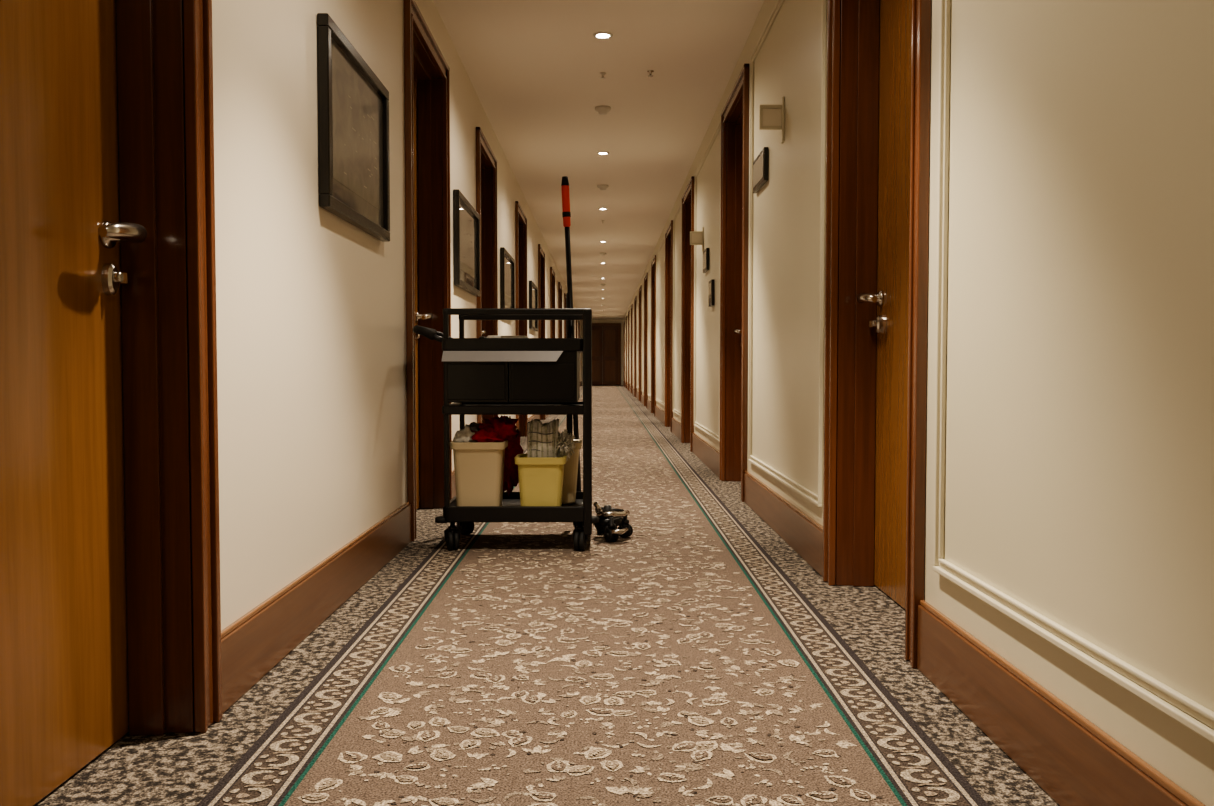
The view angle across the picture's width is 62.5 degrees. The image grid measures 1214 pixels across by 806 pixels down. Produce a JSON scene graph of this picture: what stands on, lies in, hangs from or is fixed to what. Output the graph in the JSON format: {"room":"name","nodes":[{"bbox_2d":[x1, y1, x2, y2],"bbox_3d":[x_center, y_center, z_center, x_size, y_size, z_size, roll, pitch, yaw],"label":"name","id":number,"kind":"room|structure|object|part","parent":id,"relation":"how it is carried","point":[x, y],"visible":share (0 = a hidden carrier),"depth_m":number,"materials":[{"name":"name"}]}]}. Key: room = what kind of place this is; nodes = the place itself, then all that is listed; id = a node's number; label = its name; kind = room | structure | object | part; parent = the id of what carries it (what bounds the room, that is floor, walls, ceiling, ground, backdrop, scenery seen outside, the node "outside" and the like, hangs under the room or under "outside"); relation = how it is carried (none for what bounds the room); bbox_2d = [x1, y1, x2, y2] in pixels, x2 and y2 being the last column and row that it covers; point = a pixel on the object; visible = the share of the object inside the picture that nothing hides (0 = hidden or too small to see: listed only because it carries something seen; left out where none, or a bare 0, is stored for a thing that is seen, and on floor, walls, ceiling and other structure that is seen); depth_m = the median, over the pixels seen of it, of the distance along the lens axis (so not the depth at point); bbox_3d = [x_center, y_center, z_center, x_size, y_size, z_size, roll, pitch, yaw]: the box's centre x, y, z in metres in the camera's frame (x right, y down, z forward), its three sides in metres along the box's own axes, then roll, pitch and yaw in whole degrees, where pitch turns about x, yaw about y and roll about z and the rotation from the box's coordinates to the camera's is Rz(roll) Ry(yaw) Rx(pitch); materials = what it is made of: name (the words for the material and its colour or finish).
{"room":"hotel corridor","nodes":[
{"label":"hotel corridor","id":0,"kind":"room"},
{"bbox_2d":[212,0,580,630],"bbox_3d":[-1.002,-1.175,17.865,0.220,2.500,40.200,0,2,0],"label":"wall","id":1,"kind":"structure","parent":0,"point":[311,305],"depth_m":2.73,"materials":[{"name":"beige paint"}]},
{"bbox_2d":[0,0,128,805],"bbox_3d":[-0.974,-0.419,1.502,0.045,2.187,0.916,0,2,0],"label":"leaf","id":2,"kind":"object","parent":1,"relation":"attached to","point":[64,702],"visible":1,"depth_m":1.74,"materials":[{"name":"brown wood"}]},
{"bbox_2d":[101,263,127,295],"bbox_3d":[-0.933,-0.236,1.904,0.040,0.062,0.042,0,2,0],"label":"escutcheon","id":3,"kind":"object","parent":2,"relation":"attached to","point":[111,277],"visible":1,"depth_m":1.89,"materials":[{"name":"silver metal"}]},
{"bbox_2d":[98,221,146,248],"bbox_3d":[-0.909,-0.318,1.850,0.087,0.052,0.154,0,2,0],"label":"door handle","id":4,"kind":"object","parent":2,"relation":"attached to","point":[110,233],"depth_m":1.83,"materials":[{"name":"silver metal"}]},
{"bbox_2d":[116,0,221,735],"bbox_3d":[-0.907,-0.458,1.500,0.218,2.274,1.080,0,2,0],"label":"door frame","id":5,"kind":"structure","parent":1,"relation":"attached to","point":[150,33],"depth_m":1.97,"materials":[{"name":"brown wood"}]},
{"bbox_2d":[317,13,389,241],"bbox_3d":[-0.815,-0.856,3.277,0.032,0.550,0.820,0,2,0],"label":"framed picture","id":6,"kind":"object","parent":1,"relation":"attached to","point":[353,103],"visible":1,"depth_m":3.19,"materials":[{"name":"black"}]},
{"bbox_2d":[332,59,379,209],"bbox_3d":[-0.816,-0.856,3.277,0.001,0.350,0.620,0,2,0],"label":"print","id":7,"kind":"object","parent":6,"relation":"attached to","point":[355,115],"depth_m":3.23,"materials":[{"name":"brown"}]},
{"bbox_2d":[221,381,581,713],"bbox_3d":[-0.882,-0.012,17.908,0.017,0.169,40.200,0,2,0],"label":"baseboard","id":8,"kind":"structure","parent":1,"relation":"attached to","point":[257,641],"depth_m":2.66,"materials":[{"name":"brown wood"}]},
{"bbox_2d":[413,75,419,509],"bbox_3d":[-0.986,-0.537,4.679,0.045,2.187,0.896,0,2,0],"label":"leaf","id":9,"kind":"object","parent":1,"relation":"attached to","point":[414,78],"visible":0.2,"depth_m":5.07,"materials":[{"name":"brown wood"}]},
{"bbox_2d":[416,312,432,321],"bbox_3d":[-0.922,-0.435,5.017,0.087,0.052,0.154,0,2,0],"label":"door handle","id":10,"kind":"object","parent":9,"relation":"attached to","point":[428,316],"depth_m":5.02,"materials":[{"name":"silver metal"}]},
{"bbox_2d":[404,0,451,540],"bbox_3d":[-0.920,-0.575,4.678,0.218,2.274,1.060,0,2,0],"label":"door frame","id":11,"kind":"structure","parent":1,"relation":"attached to","point":[429,80],"depth_m":5.10,"materials":[{"name":"brown wood"}]},
{"bbox_2d":[453,189,479,296],"bbox_3d":[-0.826,-0.924,5.932,0.032,0.520,0.930,0,2,0],"label":"framed picture","id":12,"kind":"object","parent":1,"relation":"attached to","point":[466,223],"visible":1,"depth_m":5.84,"materials":[{"name":"black"}]},
{"bbox_2d":[460,213,475,279],"bbox_3d":[-0.827,-0.924,5.932,0.001,0.320,0.730,0,2,0],"label":"print","id":13,"kind":"object","parent":12,"relation":"attached to","point":[467,226],"depth_m":5.92,"materials":[{"name":"brown paper"}]},
{"bbox_2d":[476,127,497,423],"bbox_3d":[-0.929,-0.661,7.002,0.218,2.274,1.050,0,2,0],"label":"door frame","id":14,"kind":"structure","parent":1,"relation":"attached to","point":[486,169],"depth_m":7.42,"materials":[{"name":"brown wood"}]},
{"bbox_2d":[500,247,514,307],"bbox_3d":[-0.836,-0.992,8.441,0.032,0.530,0.950,0,2,0],"label":"framed picture","id":15,"kind":"object","parent":1,"relation":"attached to","point":[507,263],"visible":0.76,"depth_m":8.33,"materials":[{"name":"black"}]},
{"bbox_2d":[505,263,511,306],"bbox_3d":[-0.837,-0.992,8.441,0.001,0.330,0.750,0,2,0],"label":"print","id":16,"kind":"object","parent":15,"relation":"attached to","point":[508,268],"depth_m":8.49,"materials":[{"name":"brown paper"}]},
{"bbox_2d":[515,201,527,435],"bbox_3d":[-0.941,-0.769,9.925,0.218,2.274,1.100,0,2,0],"label":"door frame","id":17,"kind":"structure","parent":1,"relation":"attached to","point":[518,210],"depth_m":10.37,"materials":[{"name":"brown wood"}]},
{"bbox_2d":[529,281,537,331],"bbox_3d":[-0.848,-1.107,11.564,0.032,0.530,1.000,0,2,0],"label":"framed picture","id":18,"kind":"object","parent":1,"relation":"attached to","point":[533,290],"visible":0.81,"depth_m":11.48,"materials":[{"name":"black"}]},
{"bbox_2d":[532,292,535,322],"bbox_3d":[-0.850,-1.107,11.564,0.001,0.330,0.800,0,2,0],"label":"print","id":19,"kind":"object","parent":18,"relation":"attached to","point":[533,293],"depth_m":11.64,"materials":[{"name":"brown paper"}]},
{"bbox_2d":[538,244,544,420],"bbox_3d":[-0.954,-0.891,13.203,0.218,2.274,1.060,0,2,0],"label":"door frame","id":20,"kind":"structure","parent":1,"relation":"attached to","point":[540,250],"depth_m":13.62,"materials":[{"name":"brown wood"}]},
{"bbox_2d":[550,267,554,337],"bbox_3d":[-0.965,-0.998,16.101,0.218,2.274,1.060,0,2,0],"label":"door frame","id":21,"kind":"structure","parent":1,"relation":"attached to","point":[552,273],"depth_m":16.51,"materials":[{"name":"brown wood"}]},
{"bbox_2d":[558,282,561,337],"bbox_3d":[-0.977,-1.101,18.898,0.218,2.274,1.060,0,2,0],"label":"door frame","id":22,"kind":"structure","parent":1,"relation":"attached to","point":[559,284],"depth_m":18.36,"materials":[{"name":"brown wood"}]},
{"bbox_2d":[564,293,565,337],"bbox_3d":[-0.892,-1.205,21.697,0.027,2.274,1.060,0,2,0],"label":"door frame","id":23,"kind":"structure","parent":1,"relation":"attached to","point":[564,293],"depth_m":21.15,"materials":[{"name":"brown wood"}]},
{"bbox_2d":[578,320,579,337],"bbox_3d":[-0.940,-1.649,33.689,0.027,2.274,1.060,0,2,0],"label":"door frame","id":24,"kind":"structure","parent":1,"relation":"attached to","point":[578,320],"depth_m":33.43,"materials":[{"name":"brown wood"}]},
{"bbox_2d":[35,385,1058,805],"bbox_3d":[-0.092,0.111,17.916,2.040,0.085,40.600,0,2,0],"label":"floor","id":25,"kind":"structure","parent":0,"point":[693,657],"depth_m":2.28,"materials":[{"name":"beige carpet"}]},
{"bbox_2d":[34,732,128,805],"bbox_3d":[-0.986,0.676,1.542,0.060,0.004,0.920,0,2,0],"label":"threshold","id":26,"kind":"object","parent":25,"relation":"on","point":[128,732],"visible":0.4,"depth_m":1.81,"materials":[{"name":"wood"}]},
{"bbox_2d":[413,176,598,550],"bbox_3d":[-0.402,-0.205,4.183,0.736,1.573,0.582,0,2,0],"label":"cart","id":27,"kind":"object","parent":25,"relation":"on","point":[496,375],"visible":1,"depth_m":3.94,"materials":[{"name":"black plastic"}]},
{"bbox_3d":[-0.699,-0.277,4.147,0.142,0.074,0.448,0,2,0],"label":"push handle","id":28,"kind":"part","parent":27,"relation":"part of","materials":[{"name":"black plastic"}]},
{"bbox_2d":[442,338,582,352],"bbox_3d":[-0.371,-0.238,4.153,0.561,0.050,0.480,0,2,0],"label":"shelf","id":29,"kind":"object","parent":27,"relation":"on","point":[449,345],"depth_m":3.91,"materials":[{"name":"black plastic"}]},
{"bbox_2d":[442,401,583,414],"bbox_3d":[-0.359,0.020,4.162,0.585,0.035,0.480,0,2,0],"label":"shelf","id":30,"kind":"object","parent":27,"relation":"attached to","point":[456,407],"depth_m":3.92,"materials":[{"name":"black plastic"}]},
{"bbox_2d":[443,492,583,521],"bbox_3d":[-0.359,0.431,4.177,0.585,0.062,0.480,0,2,0],"label":"shelf","id":31,"kind":"object","parent":27,"relation":"attached to","point":[510,508],"depth_m":3.94,"materials":[{"name":"black plastic"}]},
{"bbox_2d":[527,419,558,456],"bbox_3d":[-0.259,0.199,4.079,0.129,0.273,0.108,0,2,0],"label":"rolled towel","id":32,"kind":"object","parent":27,"relation":"in","point":[542,439],"depth_m":4.04,"materials":[{"name":"white fabric"}]},
{"bbox_2d":[593,502,632,541],"bbox_3d":[0.025,0.495,4.274,0.173,0.167,0.279,0,2,0],"label":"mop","id":33,"kind":"object","parent":25,"relation":"on","point":[610,518],"visible":0.96,"depth_m":4.22,"materials":[{"name":"black metal"}]},
{"bbox_2d":[433,0,763,318],"bbox_3d":[-0.092,-2.475,17.820,2.040,0.100,40.600,0,2,0],"label":"ceiling","id":34,"kind":"structure","parent":0,"point":[534,68],"depth_m":6.65,"materials":[{"name":"white paint"}]},
{"bbox_2d":[593,32,612,38],"bbox_3d":[-0.022,-1.958,5.331,0.103,0.009,0.103,0,2,0],"label":"recessed light","id":35,"kind":"object","parent":34,"relation":"in","point":[599,35],"visible":1,"depth_m":5.33,"materials":[{"name":"white plastic"}]},
{"bbox_2d":[595,106,610,114],"bbox_3d":[-0.028,-1.994,6.831,0.109,0.047,0.109,0,2,0],"label":"smoke detector","id":36,"kind":"object","parent":34,"relation":"attached to","point":[602,110],"visible":1,"depth_m":6.80,"materials":[{"name":"white plastic"}]},
{"bbox_2d":[597,185,608,190],"bbox_3d":[-0.039,-2.103,9.779,0.109,0.047,0.109,0,2,0],"label":"smoke detector","id":37,"kind":"object","parent":34,"relation":"attached to","point":[602,187],"visible":1,"depth_m":9.75,"materials":[{"name":"white plastic"}]},
{"bbox_2d":[597,151,608,154],"bbox_3d":[-0.033,-2.067,8.279,0.103,0.009,0.103,0,2,0],"label":"recessed light","id":38,"kind":"object","parent":34,"relation":"in","point":[601,152],"visible":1,"depth_m":8.27,"materials":[{"name":"white plastic"}]},
{"bbox_2d":[647,70,653,76],"bbox_3d":[0.261,-1.970,5.982,0.040,0.031,0.040,0,2,0],"label":"sprinkler head","id":39,"kind":"object","parent":34,"relation":"attached to","point":[649,71],"visible":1,"depth_m":5.97},
{"bbox_2d":[581,319,623,384],"bbox_3d":[-0.172,-1.922,38.054,2.040,2.500,0.200,0,2,0],"label":"wall","id":40,"kind":"structure","parent":0,"point":[621,321],"depth_m":37.94,"materials":[{"name":"beige paint"}]},
{"bbox_2d":[592,326,617,384],"bbox_3d":[-0.172,-1.796,37.943,1.200,2.245,0.031,0,2,0],"label":"leaf","id":41,"kind":"object","parent":40,"relation":"attached to","point":[610,333],"visible":0.75,"depth_m":37.94,"materials":[{"name":"brown wood"}]},
{"bbox_2d":[592,323,620,384],"bbox_3d":[-0.172,-1.848,37.937,1.400,2.359,0.039,0,2,0],"label":"door frame","id":42,"kind":"structure","parent":40,"relation":"attached to","point":[593,324],"depth_m":37.90,"materials":[{"name":"brown wood"}]},
{"bbox_2d":[624,0,1213,805],"bbox_3d":[0.818,-1.176,17.872,0.220,2.500,40.200,0,2,0],"label":"wall","id":43,"kind":"structure","parent":0,"point":[1079,434],"depth_m":1.72,"materials":[{"name":"beige paint"}]},
{"bbox_2d":[624,320,624,386],"bbox_3d":[0.623,-1.750,35.492,0.027,2.344,1.060,0,2,0],"label":"door frame","id":44,"kind":"structure","parent":43,"relation":"attached to","point":[624,320],"depth_m":34.99,"materials":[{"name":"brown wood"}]},
{"bbox_2d":[626,316,626,388],"bbox_3d":[0.635,-1.640,32.494,0.027,2.344,1.060,0,2,0],"label":"door frame","id":45,"kind":"structure","parent":43,"relation":"attached to","point":[626,316],"depth_m":32.91,"materials":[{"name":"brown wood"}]},
{"bbox_2d":[627,315,627,381],"bbox_3d":[0.648,-1.698,30.991,0.016,2.105,1.680,0,2,0],"label":"trim","id":46,"kind":"structure","parent":43,"relation":"attached to","point":[627,315],"depth_m":31.78,"materials":[{"name":"beige paint"}]},
{"bbox_2d":[628,310,629,390],"bbox_3d":[0.647,-1.529,29.497,0.027,2.344,1.060,0,2,0],"label":"door frame","id":47,"kind":"structure","parent":43,"relation":"attached to","point":[629,310],"depth_m":29.93,"materials":[{"name":"brown wood"}]},
{"bbox_2d":[629,308,630,383],"bbox_3d":[0.660,-1.588,27.993,0.016,2.105,1.680,0,2,0],"label":"trim","id":48,"kind":"structure","parent":43,"relation":"attached to","point":[630,308],"depth_m":28.83,"materials":[{"name":"beige paint"}]},
{"bbox_2d":[631,304,632,392],"bbox_3d":[0.659,-1.418,26.498,0.027,2.344,1.060,0,2,0],"label":"door frame","id":49,"kind":"structure","parent":43,"relation":"attached to","point":[632,304],"depth_m":26.65,"materials":[{"name":"brown wood"}]},
{"bbox_2d":[634,296,636,396],"bbox_3d":[0.671,-1.307,23.501,0.027,2.344,1.060,0,2,0],"label":"door frame","id":50,"kind":"structure","parent":43,"relation":"attached to","point":[636,296],"depth_m":23.98,"materials":[{"name":"brown wood"}]},
{"bbox_2d":[636,292,638,388],"bbox_3d":[0.684,-1.366,21.997,0.016,2.105,1.680,0,2,0],"label":"trim","id":51,"kind":"structure","parent":43,"relation":"attached to","point":[638,292],"depth_m":22.82,"materials":[{"name":"beige paint"}]},
{"bbox_2d":[639,285,641,400],"bbox_3d":[0.779,-1.196,20.503,0.218,2.344,1.060,0,2,0],"label":"door frame","id":52,"kind":"structure","parent":43,"relation":"attached to","point":[640,288],"depth_m":20.94,"materials":[{"name":"brown wood"}]},
{"bbox_2d":[641,281,643,391],"bbox_3d":[0.695,-1.260,19.149,0.016,2.105,1.380,0,2,0],"label":"trim","id":53,"kind":"structure","parent":43,"relation":"attached to","point":[643,281],"depth_m":19.85,"materials":[{"name":"beige paint"}]},
{"bbox_2d":[644,273,647,407],"bbox_3d":[0.790,-1.096,17.805,0.218,2.344,1.060,0,2,0],"label":"door frame","id":54,"kind":"structure","parent":43,"relation":"attached to","point":[646,275],"depth_m":18.22,"materials":[{"name":"brown wood"}]},
{"bbox_2d":[647,266,650,396],"bbox_3d":[0.706,-1.161,16.451,0.016,2.105,1.380,0,2,0],"label":"trim","id":55,"kind":"structure","parent":43,"relation":"attached to","point":[650,266],"depth_m":17.10,"materials":[{"name":"beige paint"}]},
{"bbox_2d":[651,255,655,415],"bbox_3d":[0.800,-0.996,15.107,0.218,2.344,1.060,0,2,0],"label":"door frame","id":56,"kind":"structure","parent":43,"relation":"attached to","point":[653,262],"depth_m":15.54,"materials":[{"name":"brown wood"}]},
{"bbox_2d":[656,237,664,405],"bbox_3d":[0.718,-1.046,13.353,0.016,2.105,2.180,0,2,0],"label":"trim","id":57,"kind":"structure","parent":43,"relation":"attached to","point":[663,241],"depth_m":14.39,"materials":[{"name":"beige paint"}]},
{"bbox_2d":[665,220,672,431],"bbox_3d":[0.815,-0.867,11.609,0.218,2.344,1.060,0,2,0],"label":"door frame","id":58,"kind":"structure","parent":43,"relation":"attached to","point":[669,230],"depth_m":12.05,"materials":[{"name":"brown wood"}]},
{"bbox_2d":[673,201,681,416],"bbox_3d":[0.730,-0.934,10.331,0.016,2.105,1.230,0,2,0],"label":"trim","id":59,"kind":"structure","parent":43,"relation":"attached to","point":[680,205],"depth_m":10.90,"materials":[{"name":"beige paint"}]},
{"bbox_2d":[681,176,693,451],"bbox_3d":[0.825,-0.772,9.061,0.218,2.344,1.060,0,2,0],"label":"door frame","id":60,"kind":"structure","parent":43,"relation":"attached to","point":[689,190],"depth_m":9.50,"materials":[{"name":"brown wood"}]},
{"bbox_2d":[690,227,703,251],"bbox_3d":[0.696,-1.267,7.761,0.104,0.190,0.044,0,2,0],"label":"wall sign","id":61,"kind":"object","parent":43,"relation":"attached to","point":[696,237],"visible":0.98,"depth_m":7.76,"materials":[{"name":"beige paint"}]},
{"bbox_2d":[703,248,708,272],"bbox_3d":[0.737,-1.060,7.454,0.022,0.160,0.270,0,2,0],"label":"framed notice","id":62,"kind":"object","parent":43,"relation":"attached to","point":[706,251],"visible":1,"depth_m":7.37,"materials":[{"name":"black"}]},
{"bbox_2d":[694,120,720,441],"bbox_3d":[0.742,-0.828,7.473,0.016,2.105,1.850,0,2,0],"label":"trim","id":63,"kind":"structure","parent":43,"relation":"attached to","point":[707,431],"depth_m":7.98,"materials":[{"name":"beige paint"}]},
{"bbox_2d":[709,279,713,306],"bbox_3d":[0.739,-0.776,7.079,0.022,0.180,0.200,0,2,0],"label":"framed notice","id":64,"kind":"object","parent":43,"relation":"attached to","point":[711,282],"visible":1,"depth_m":6.99,"materials":[{"name":"black"}]},
{"bbox_2d":[719,64,748,501],"bbox_3d":[0.837,-0.655,5.893,0.218,2.344,1.060,0,2,0],"label":"door frame","id":65,"kind":"structure","parent":43,"relation":"attached to","point":[734,147],"depth_m":6.32,"materials":[{"name":"brown wood"}]},
{"bbox_2d":[734,328,741,333],"bbox_3d":[0.837,-0.450,6.235,0.087,0.052,0.154,0,2,0],"label":"door handle","id":66,"kind":"object","parent":43,"relation":"in","point":[736,330],"depth_m":6.19,"materials":[{"name":"silver metal"}]},
{"bbox_2d":[753,147,767,192],"bbox_3d":[0.747,-1.133,4.885,0.022,0.155,0.360,0,2,0],"label":"framed notice","id":67,"kind":"object","parent":43,"relation":"attached to","point":[760,164],"visible":1,"depth_m":4.80,"materials":[{"name":"black"}]},
{"bbox_2d":[759,97,784,142],"bbox_3d":[0.710,-1.219,4.311,0.104,0.190,0.044,0,2,0],"label":"wall sign","id":68,"kind":"object","parent":43,"relation":"attached to","point":[771,117],"visible":1,"depth_m":4.31,"materials":[{"name":"beige paint"}]},
{"bbox_2d":[748,0,825,506],"bbox_3d":[0.754,-0.714,4.370,0.016,2.105,1.720,0,2,0],"label":"trim","id":69,"kind":"structure","parent":43,"relation":"attached to","point":[816,499],"depth_m":3.59,"materials":[{"name":"beige paint"}]},
{"bbox_2d":[856,291,883,306],"bbox_3d":[0.849,-0.337,3.197,0.087,0.052,0.154,0,2,0],"label":"door handle","id":70,"kind":"object","parent":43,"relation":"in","point":[862,298],"depth_m":3.19,"materials":[{"name":"silver metal"}]},
{"bbox_2d":[823,0,930,667],"bbox_3d":[0.849,-0.544,2.885,0.218,2.344,1.000,0,2,0],"label":"door frame","id":71,"kind":"structure","parent":43,"relation":"attached to","point":[859,19],"depth_m":3.29,"materials":[{"name":"brown wood"}]},
{"bbox_2d":[874,0,911,608],"bbox_3d":[0.916,-0.506,2.887,0.045,2.257,0.836,0,2,0],"label":"leaf","id":72,"kind":"object","parent":43,"relation":"attached to","point":[895,16],"visible":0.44,"depth_m":3.13,"materials":[{"name":"brown wood"}]},
{"bbox_2d":[869,315,882,333],"bbox_3d":[0.872,-0.255,3.251,0.040,0.062,0.042,0,2,0],"label":"escutcheon","id":73,"kind":"object","parent":72,"relation":"attached to","point":[877,323],"visible":1,"depth_m":3.24,"materials":[{"name":"silver metal"}]},
{"bbox_2d":[623,381,1205,805],"bbox_3d":[0.699,-0.012,17.915,0.017,0.169,40.200,0,2,0],"label":"baseboard","id":74,"kind":"structure","parent":43,"relation":"attached to","point":[1073,760],"depth_m":1.86,"materials":[{"name":"brown wood"}]},
{"bbox_2d":[933,0,1213,743],"bbox_3d":[0.771,-0.574,0.232,0.016,2.078,4.100,0,2,0],"label":"trim","id":75,"kind":"structure","parent":43,"relation":"attached to","point":[1194,716],"depth_m":2.18,"materials":[{"name":"beige paint"}]}
]}

